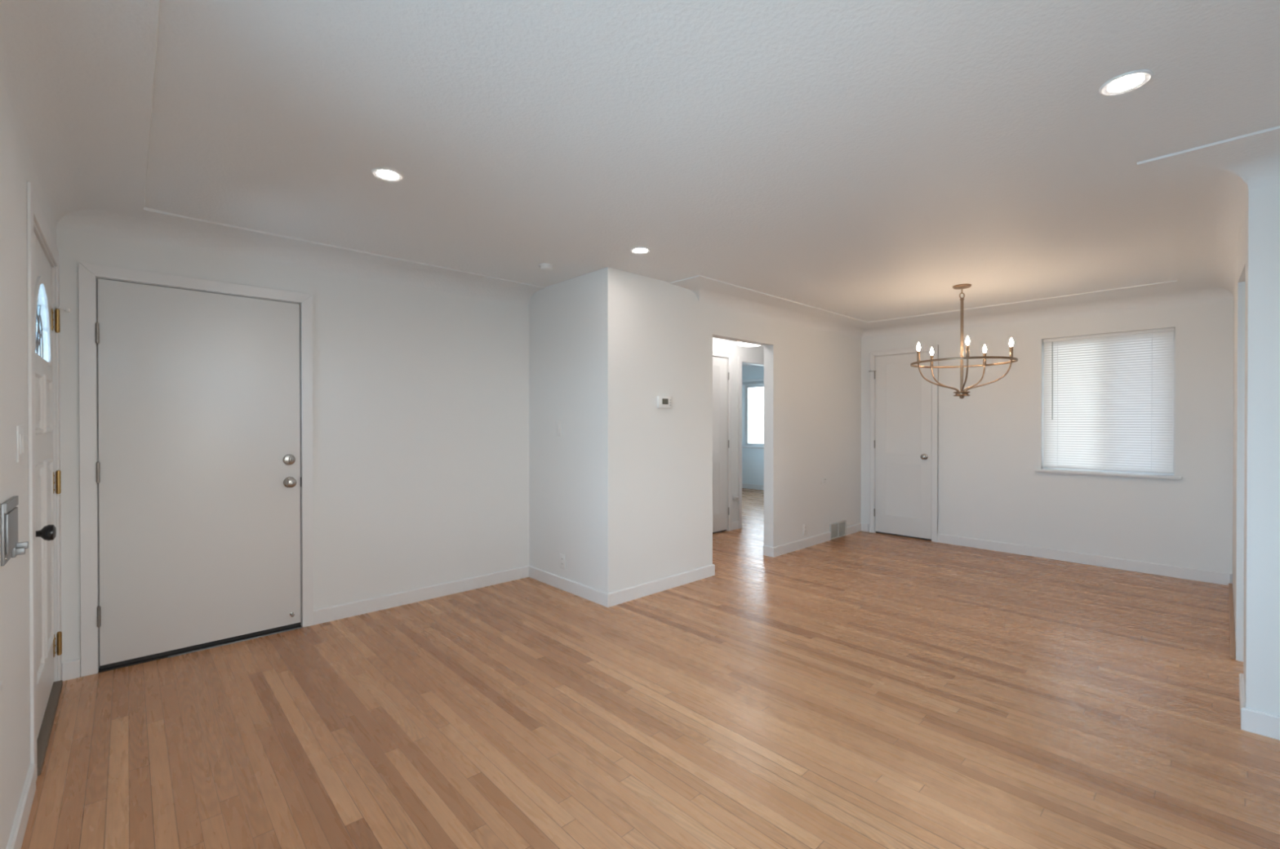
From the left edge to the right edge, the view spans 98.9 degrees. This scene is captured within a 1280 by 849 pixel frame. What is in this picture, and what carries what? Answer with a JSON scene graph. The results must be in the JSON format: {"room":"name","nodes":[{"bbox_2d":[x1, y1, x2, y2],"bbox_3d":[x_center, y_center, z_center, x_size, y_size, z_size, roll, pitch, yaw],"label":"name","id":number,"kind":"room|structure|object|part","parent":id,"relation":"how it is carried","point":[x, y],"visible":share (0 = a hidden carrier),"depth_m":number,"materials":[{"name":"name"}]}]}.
{"room":"empty living room","nodes":[
{"label":"empty living room","id":0,"kind":"room"},
{"bbox_2d":[0,75,57,848],"bbox_3d":[-1.274,0.016,0.865,0.160,2.600,5.425,0,0,-43],"label":"wall","id":1,"kind":"structure","parent":0,"point":[16,166],"depth_m":1.71,"materials":[{"name":"white paint"}]},
{"bbox_2d":[0,680,2,692],"bbox_3d":[-0.897,-0.075,0.495,0.205,1.414,1.940,0,0,-43],"label":"window","id":2,"kind":"structure","parent":1,"relation":"in","point":[1,682],"depth_m":1.26,"materials":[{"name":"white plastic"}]},
{"bbox_2d":[0,495,28,566],"bbox_3d":[-1.843,0.309,1.618,0.036,0.177,0.224,0,0,-43],"label":"mail slot","id":3,"kind":"object","parent":1,"relation":"attached to","point":[10,546],"visible":1,"depth_m":1.58,"materials":[{"name":"silver metal"}]},
{"bbox_3d":[-1.854,0.308,1.608,0.007,0.174,0.224,0,0,-43],"label":"plate","id":4,"kind":"part","parent":3,"relation":"part of","materials":[{"name":"silver metal"}]},
{"bbox_2d":[16,425,24,462],"bbox_3d":[-2.024,0.062,1.790,0.009,0.118,0.116,0,0,-43],"label":"light switch","id":5,"kind":"object","parent":1,"relation":"attached to","point":[20,428],"visible":1,"depth_m":1.76,"materials":[{"name":"white plastic"}]},
{"bbox_2d":[6,763,35,848],"bbox_3d":[-0.823,1.271,0.518,0.014,0.094,3.972,0,0,-43],"label":"baseboard","id":6,"kind":"structure","parent":1,"relation":"attached to","point":[20,821],"depth_m":1.76,"materials":[{"name":"white paint"}]},
{"bbox_2d":[26,181,70,781],"bbox_3d":[-2.615,0.220,2.340,0.217,2.180,1.140,0,0,-43],"label":"door","id":7,"kind":"structure","parent":1,"relation":"in","point":[43,320],"depth_m":2.35,"materials":[{"name":"white paint"}]},
{"bbox_3d":[-2.591,-0.453,2.339,0.004,0.325,0.600,0,0,-43],"label":"fanlight glass","id":8,"kind":"part","parent":7,"relation":"part of","materials":[{"name":"clear glass"}]},
{"bbox_3d":[-2.435,-0.090,2.213,0.011,0.260,0.300,0,0,-43],"label":"panel","id":9,"kind":"part","parent":7,"relation":"part of","materials":[{"name":"white paint"}]},
{"bbox_3d":[-2.435,0.595,2.216,0.011,0.870,0.300,0,0,-43],"label":"panel","id":10,"kind":"part","parent":7,"relation":"part of","materials":[{"name":"white paint"}]},
{"bbox_3d":[-2.572,-0.453,2.357,0.008,0.361,0.636,0,0,-43],"label":"fanlight frame","id":11,"kind":"part","parent":7,"relation":"part of","materials":[{"name":"white paint"}]},
{"bbox_3d":[-2.288,0.416,2.086,0.087,0.062,0.062,0,0,-43],"label":"knob","id":12,"kind":"part","parent":7,"relation":"part of","materials":[{"name":"black metal"}]},
{"bbox_3d":[-2.709,-0.091,2.505,0.011,0.260,0.300,0,0,-43],"label":"panel","id":13,"kind":"part","parent":7,"relation":"part of","materials":[{"name":"white paint"}]},
{"bbox_3d":[-2.708,0.594,2.508,0.011,0.870,0.300,0,0,-43],"label":"panel","id":14,"kind":"part","parent":7,"relation":"part of","materials":[{"name":"white paint"}]},
{"bbox_2d":[56,227,528,676],"bbox_3d":[-1.991,0.002,3.766,2.761,2.600,0.110,0,0,-43],"label":"wall","id":15,"kind":"structure","parent":0,"point":[420,396],"depth_m":3.89,"materials":[{"name":"white paint"}]},
{"bbox_2d":[78,262,313,676],"bbox_3d":[-2.529,0.232,3.213,1.060,2.146,0.184,0,0,-43],"label":"door","id":16,"kind":"structure","parent":15,"relation":"in","point":[196,444],"depth_m":3.14,"materials":[{"name":"white paint"}]},
{"bbox_3d":[-2.199,0.366,3.446,0.068,0.068,0.063,0,0,-43],"label":"knob","id":17,"kind":"part","parent":16,"relation":"part of","materials":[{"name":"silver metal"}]},
{"bbox_2d":[61,565,528,680],"bbox_3d":[-1.948,1.255,3.728,2.761,0.094,0.014,0,0,-43],"label":"baseboard","id":18,"kind":"structure","parent":15,"relation":"attached to","point":[70,669],"depth_m":3.94,"materials":[{"name":"white paint"}]},
{"bbox_2d":[528,266,619,593],"bbox_3d":[-0.584,-0.002,4.364,0.110,2.600,1.160,0,0,-43],"label":"wall","id":19,"kind":"structure","parent":0,"point":[574,323],"depth_m":4.19,"materials":[{"name":"white paint"}]},
{"bbox_2d":[555,421,561,436],"bbox_3d":[-0.643,0.036,4.341,0.009,0.118,0.072,0,0,-43],"label":"light switch","id":20,"kind":"object","parent":19,"relation":"attached to","point":[558,424],"visible":1,"depth_m":4.33,"materials":[{"name":"white plastic"}]},
{"bbox_2d":[560,553,565,569],"bbox_3d":[-0.610,1.080,4.311,0.008,0.116,0.072,0,0,-43],"label":"wall outlet","id":21,"kind":"object","parent":19,"relation":"attached to","point":[562,557],"visible":1,"depth_m":4.30,"materials":[{"name":"white plastic"}]},
{"bbox_2d":[528,565,608,607],"bbox_3d":[-0.586,1.251,4.283,0.014,0.094,1.064,0,0,-43],"label":"baseboard","id":22,"kind":"structure","parent":19,"relation":"attached to","point":[594,595],"depth_m":4.22,"materials":[{"name":"white paint"}]},
{"bbox_2d":[0,0,1279,339],"bbox_3d":[1.240,-1.064,3.215,6.732,0.122,5.105,0,0,-43],"label":"ceiling","id":23,"kind":"structure","parent":0,"point":[839,167],"depth_m":2.12,"materials":[{"name":"white paint"}]},
{"bbox_2d":[371,167,404,181],"bbox_3d":[-1.122,-1.110,2.437,0.132,0.006,0.132,0,0,-43],"label":"recessed light","id":24,"kind":"object","parent":23,"relation":"in","point":[382,173],"visible":1,"depth_m":2.43,"materials":[{"name":"white plastic"}]},
{"bbox_2d":[538,263,554,271],"bbox_3d":[-0.660,-1.106,3.861,0.110,0.030,0.110,0,0,-43],"label":"smoke detector","id":25,"kind":"object","parent":23,"relation":"attached to","point":[546,267],"visible":1,"depth_m":3.83,"materials":[{"name":"white plastic"}]},
{"bbox_2d":[630,246,650,253],"bbox_3d":[0.002,-1.117,3.517,0.132,0.006,0.132,0,0,-43],"label":"recessed light","id":26,"kind":"object","parent":23,"relation":"in","point":[640,250],"visible":1,"depth_m":3.51,"materials":[{"name":"white plastic"}]},
{"bbox_2d":[910,283,1017,398],"bbox_3d":[2.612,-0.668,4.444,0.751,0.916,0.751,0,0,-43],"label":"chandelier","id":27,"kind":"object","parent":23,"relation":"hanging from","point":[962,393],"visible":1,"depth_m":4.43,"materials":[{"name":"brown metal"}]},
{"bbox_3d":[2.279,-0.636,4.479,0.028,0.070,0.027,0,0,-43],"label":"bulb","id":28,"kind":"part","parent":27,"relation":"part of","materials":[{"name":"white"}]},
{"bbox_3d":[2.429,-0.385,4.465,0.314,0.240,0.012,0,0,6],"label":"arm","id":29,"kind":"part","parent":27,"relation":"part of","materials":[{"name":"brown metal"}]},
{"bbox_3d":[2.574,-0.386,4.626,0.012,0.240,0.314,0,0,-12],"label":"arm","id":30,"kind":"part","parent":27,"relation":"part of","materials":[{"name":"brown metal"}]},
{"bbox_3d":[2.612,-0.643,4.444,0.028,0.767,0.028,0,0,-43],"label":"stem","id":31,"kind":"part","parent":27,"relation":"part of","materials":[{"name":"brown metal"}]},
{"bbox_3d":[2.537,-0.384,4.277,0.012,0.240,0.314,0,0,24],"label":"arm","id":32,"kind":"part","parent":27,"relation":"part of","materials":[{"name":"brown metal"}]},
{"bbox_3d":[2.476,-0.634,4.138,0.028,0.070,0.027,0,0,-43],"label":"bulb","id":33,"kind":"part","parent":27,"relation":"part of","materials":[{"name":"white glass"}]},
{"bbox_3d":[2.772,-0.386,4.538,0.314,0.240,0.012,0,0,-30],"label":"arm","id":34,"kind":"part","parent":27,"relation":"part of","materials":[{"name":"brown metal"}]},
{"bbox_3d":[2.902,-0.637,4.612,0.028,0.070,0.027,0,0,-43],"label":"bulb","id":35,"kind":"part","parent":27,"relation":"part of","materials":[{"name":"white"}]},
{"bbox_3d":[2.750,-0.385,4.322,0.314,0.240,0.012,0,0,42],"label":"arm","id":36,"kind":"part","parent":27,"relation":"part of","materials":[{"name":"brown metal"}]},
{"bbox_3d":[2.861,-0.635,4.220,0.028,0.070,0.027,0,0,-43],"label":"bulb","id":37,"kind":"part","parent":27,"relation":"part of","materials":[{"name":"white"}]},
{"bbox_2d":[1098,69,1153,95],"bbox_3d":[1.579,-1.109,1.781,0.132,0.006,0.132,0,0,-43],"label":"recessed light","id":38,"kind":"object","parent":23,"relation":"in","point":[1125,82],"visible":1,"depth_m":1.77,"materials":[{"name":"white plastic"}]},
{"bbox_2d":[21,488,1279,848],"bbox_3d":[1.574,1.355,4.597,9.689,0.120,11.050,0,0,-43],"label":"floor","id":39,"kind":"structure","parent":0,"point":[860,690],"depth_m":2.40,"materials":[{"name":"brown wood"}]},
{"bbox_2d":[712,337,764,522],"bbox_3d":[1.372,-0.017,6.978,6.318,2.600,0.110,0,0,-43],"label":"wall","id":40,"kind":"structure","parent":0,"point":[718,344],"depth_m":6.71,"materials":[{"name":"white paint"}]},
{"bbox_2d":[712,350,732,533],"bbox_3d":[0.798,0.209,6.423,0.751,2.154,0.136,0,0,-43],"label":"door","id":41,"kind":"structure","parent":40,"relation":"in","point":[722,366],"depth_m":6.54,"materials":[{"name":"white paint"}]},
{"bbox_3d":[0.812,-0.179,6.406,0.335,1.022,0.034,0,0,-43],"label":"panel","id":42,"kind":"part","parent":41,"relation":"part of","materials":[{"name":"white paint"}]},
{"bbox_3d":[0.813,0.752,6.411,0.335,0.607,0.034,0,0,-43],"label":"panel","id":43,"kind":"part","parent":41,"relation":"part of","materials":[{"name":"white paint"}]},
{"bbox_2d":[732,520,738,529],"bbox_3d":[1.161,1.238,6.701,0.143,0.094,0.014,0,0,-43],"label":"baseboard","id":44,"kind":"structure","parent":40,"relation":"attached to","point":[735,524],"depth_m":6.70,"materials":[{"name":"white paint"}]},
{"bbox_2d":[733,493,739,518],"bbox_3d":[1.175,1.015,6.697,0.098,0.330,0.037,0,0,-43],"label":"wall outlet","id":45,"kind":"object","parent":40,"relation":"attached to","point":[735,496],"visible":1,"depth_m":6.70,"materials":[{"name":"white plastic"}]},
{"bbox_2d":[737,356,764,528],"bbox_3d":[1.501,0.222,7.088,0.884,2.121,0.126,0,0,-43],"label":"door frame","id":46,"kind":"structure","parent":40,"relation":"in","point":[740,359],"depth_m":6.76,"materials":[{"name":"white paint"}]},
{"bbox_2d":[619,270,861,590],"bbox_3d":[1.224,-0.008,5.338,3.861,2.600,0.110,0,0,-43],"label":"wall","id":47,"kind":"structure","parent":0,"point":[812,378],"depth_m":4.60,"materials":[{"name":"white paint"}]},
{"bbox_2d":[657,395,671,408],"bbox_3d":[0.193,-0.173,4.278,0.148,0.092,0.029,0,0,-43],"label":"thermostat","id":48,"kind":"object","parent":47,"relation":"attached to","point":[663,402],"visible":1,"depth_m":4.26,"materials":[{"name":"white plastic"}]},
{"bbox_2d":[608,523,861,607],"bbox_3d":[1.222,1.245,5.257,3.985,0.094,0.014,0,0,-43],"label":"baseboard","id":49,"kind":"structure","parent":47,"relation":"attached to","point":[624,595],"depth_m":4.46,"materials":[{"name":"white paint"}]},
{"bbox_2d":[763,545,773,557],"bbox_3d":[1.263,1.245,5.372,0.014,0.094,0.124,0,0,-43],"label":"baseboard","id":50,"kind":"structure","parent":47,"relation":"attached to","point":[767,550],"depth_m":5.37,"materials":[{"name":"white paint"}]},
{"bbox_2d":[803,523,806,535],"bbox_3d":[1.728,1.099,5.735,0.072,0.116,0.008,0,0,-43],"label":"wall outlet","id":51,"kind":"object","parent":47,"relation":"attached to","point":[804,525],"visible":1,"depth_m":5.73,"materials":[{"name":"white plastic"}]},
{"bbox_2d":[822,477,826,484],"bbox_3d":[2.025,0.620,6.012,0.072,0.075,0.007,0,0,-43],"label":"wall plate","id":52,"kind":"object","parent":47,"relation":"attached to","point":[824,478],"visible":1,"depth_m":6.00,"materials":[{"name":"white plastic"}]},
{"bbox_2d":[829,520,846,539],"bbox_3d":[2.250,1.196,6.219,0.360,0.174,0.016,0,0,-43],"label":"air vent","id":53,"kind":"object","parent":47,"relation":"in","point":[838,529],"visible":1,"depth_m":6.21,"materials":[{"name":"white metal"}]},
{"bbox_2d":[742,364,764,485],"bbox_3d":[2.577,-0.035,10.429,0.160,2.600,3.500,0,0,-43],"label":"wall","id":54,"kind":"structure","parent":0,"point":[753,459],"depth_m":10.74,"materials":[{"name":"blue paint"}]},
{"bbox_2d":[742,383,764,448],"bbox_3d":[2.457,-0.161,10.524,0.205,1.249,1.195,0,0,-43],"label":"window","id":55,"kind":"structure","parent":54,"relation":"in","point":[748,445],"depth_m":10.91,"materials":[{"name":"white plastic"}]},
{"bbox_3d":[2.399,0.441,10.472,0.045,0.022,1.195,0,0,-43],"label":"sill","id":56,"kind":"part","parent":55,"relation":"part of","materials":[{"name":"white paint"}]},
{"bbox_2d":[742,483,764,490],"bbox_3d":[2.477,1.218,10.416,0.014,0.094,3.390,0,0,-43],"label":"baseboard","id":57,"kind":"structure","parent":54,"relation":"attached to","point":[744,485],"depth_m":10.69,"materials":[{"name":"white paint"}]},
{"bbox_2d":[742,378,764,384],"bbox_3d":[2.398,-0.834,10.462,0.040,0.093,1.160,0,0,-43],"label":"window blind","id":58,"kind":"object","parent":54,"relation":"attached to","point":[760,380],"visible":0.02,"depth_m":10.66,"materials":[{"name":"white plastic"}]},
{"bbox_2d":[860,297,1233,573],"bbox_3d":[3.775,-0.011,5.555,0.160,2.600,3.282,0,0,-43],"label":"wall","id":59,"kind":"structure","parent":0,"point":[990,440],"depth_m":5.14,"materials":[{"name":"white paint"}]},
{"bbox_2d":[868,344,937,542],"bbox_3d":[3.018,0.206,6.279,0.178,2.160,0.755,0,0,-43],"label":"door","id":60,"kind":"structure","parent":59,"relation":"in","point":[903,420],"depth_m":6.26,"materials":[{"name":"white paint"}]},
{"bbox_3d":[3.022,0.751,6.277,0.034,0.607,0.390,0,0,-43],"label":"panel","id":61,"kind":"part","parent":60,"relation":"part of","materials":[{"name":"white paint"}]},
{"bbox_3d":[3.022,-0.183,6.272,0.034,1.028,0.390,0,0,-43],"label":"panel","id":62,"kind":"part","parent":60,"relation":"part of","materials":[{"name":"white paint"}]},
{"bbox_3d":[3.143,0.359,6.065,0.068,0.065,0.065,0,0,-43],"label":"knob","id":63,"kind":"part","parent":60,"relation":"part of","materials":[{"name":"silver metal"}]},
{"bbox_2d":[861,523,1232,585],"bbox_3d":[3.709,1.242,5.506,0.014,0.094,3.052,0,0,-43],"label":"baseboard","id":64,"kind":"structure","parent":59,"relation":"attached to","point":[1203,575],"depth_m":5.02,"materials":[{"name":"white paint"}]},
{"bbox_2d":[1034,331,1182,480],"bbox_3d":[4.252,-0.178,5.012,0.205,1.297,1.016,0,0,-43],"label":"window","id":65,"kind":"structure","parent":59,"relation":"in","point":[1046,470],"depth_m":4.89,"materials":[{"name":"white plastic"}]},
{"bbox_3d":[4.194,0.448,4.961,0.045,0.022,1.016,0,0,-43],"label":"sill","id":66,"kind":"part","parent":65,"relation":"part of","materials":[{"name":"white paint"}]},
{"bbox_2d":[1043,327,1174,473],"bbox_3d":[4.229,-0.203,4.989,0.042,1.243,0.914,0,0,-43],"label":"window blind","id":67,"kind":"object","parent":65,"relation":"attached to","point":[1108,398],"visible":1,"depth_m":4.96,"materials":[{"name":"white plastic"}]},
{"bbox_3d":[3.991,-0.196,5.234,0.002,1.203,0.003,0,0,-43],"label":"ladder cord","id":68,"kind":"part","parent":67,"relation":"part of","materials":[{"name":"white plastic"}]},
{"bbox_3d":[4.235,0.410,4.997,0.022,0.018,0.910,0,0,-43],"label":"rail","id":69,"kind":"part","parent":67,"relation":"part of","materials":[{"name":"white plastic"}]},
{"bbox_3d":[4.441,-0.194,4.753,0.002,1.203,0.003,0,0,-43],"label":"ladder cord","id":70,"kind":"part","parent":67,"relation":"part of","materials":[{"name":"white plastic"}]},
{"bbox_2d":[1232,217,1245,662],"bbox_3d":[3.875,-0.001,3.487,2.522,2.600,0.115,0,0,-43],"label":"wall","id":71,"kind":"structure","parent":0,"point":[1239,288],"depth_m":3.01,"materials":[{"name":"white paint"}]},
{"bbox_2d":[1228,582,1235,659],"bbox_3d":[4.012,1.288,3.715,1.992,0.020,0.022,0,0,-43],"label":"trim","id":72,"kind":"structure","parent":71,"relation":"attached to","point":[1232,633],"depth_m":3.50,"materials":[{"name":"brown wood"}]},
{"bbox_2d":[1239,673,1245,719],"bbox_3d":[2.752,1.258,2.502,0.474,0.094,0.014,0,0,-43],"label":"baseboard","id":73,"kind":"structure","parent":71,"relation":"attached to","point":[1242,691],"depth_m":2.49,"materials":[{"name":"white paint"}]},
{"bbox_2d":[1243,183,1279,715],"bbox_3d":[3.152,0.007,2.078,0.460,2.600,1.144,0,0,-43],"label":"wall","id":74,"kind":"structure","parent":0,"point":[1261,614],"depth_m":2.31,"materials":[{"name":"white paint"}]},
{"bbox_2d":[1240,707,1279,740],"bbox_3d":[2.920,1.261,1.986,0.014,0.094,0.998,0,0,-43],"label":"baseboard","id":75,"kind":"structure","parent":74,"relation":"attached to","point":[1262,723],"depth_m":2.31,"materials":[{"name":"white paint"}]},
{"bbox_3d":[0.907,-1.157,5.787,4.021,0.050,0.985,0,0,-43],"label":"ceiling","id":76,"kind":"structure","parent":0,"visible":0},
{"bbox_2d":[737,341,759,346],"bbox_3d":[1.265,-1.014,6.236,0.320,0.240,0.320,0,0,-43],"label":"flush light","id":77,"kind":"object","parent":76,"relation":"attached to","point":[741,344],"visible":0.25,"depth_m":6.20,"materials":[{"name":"white glass"}]}
]}

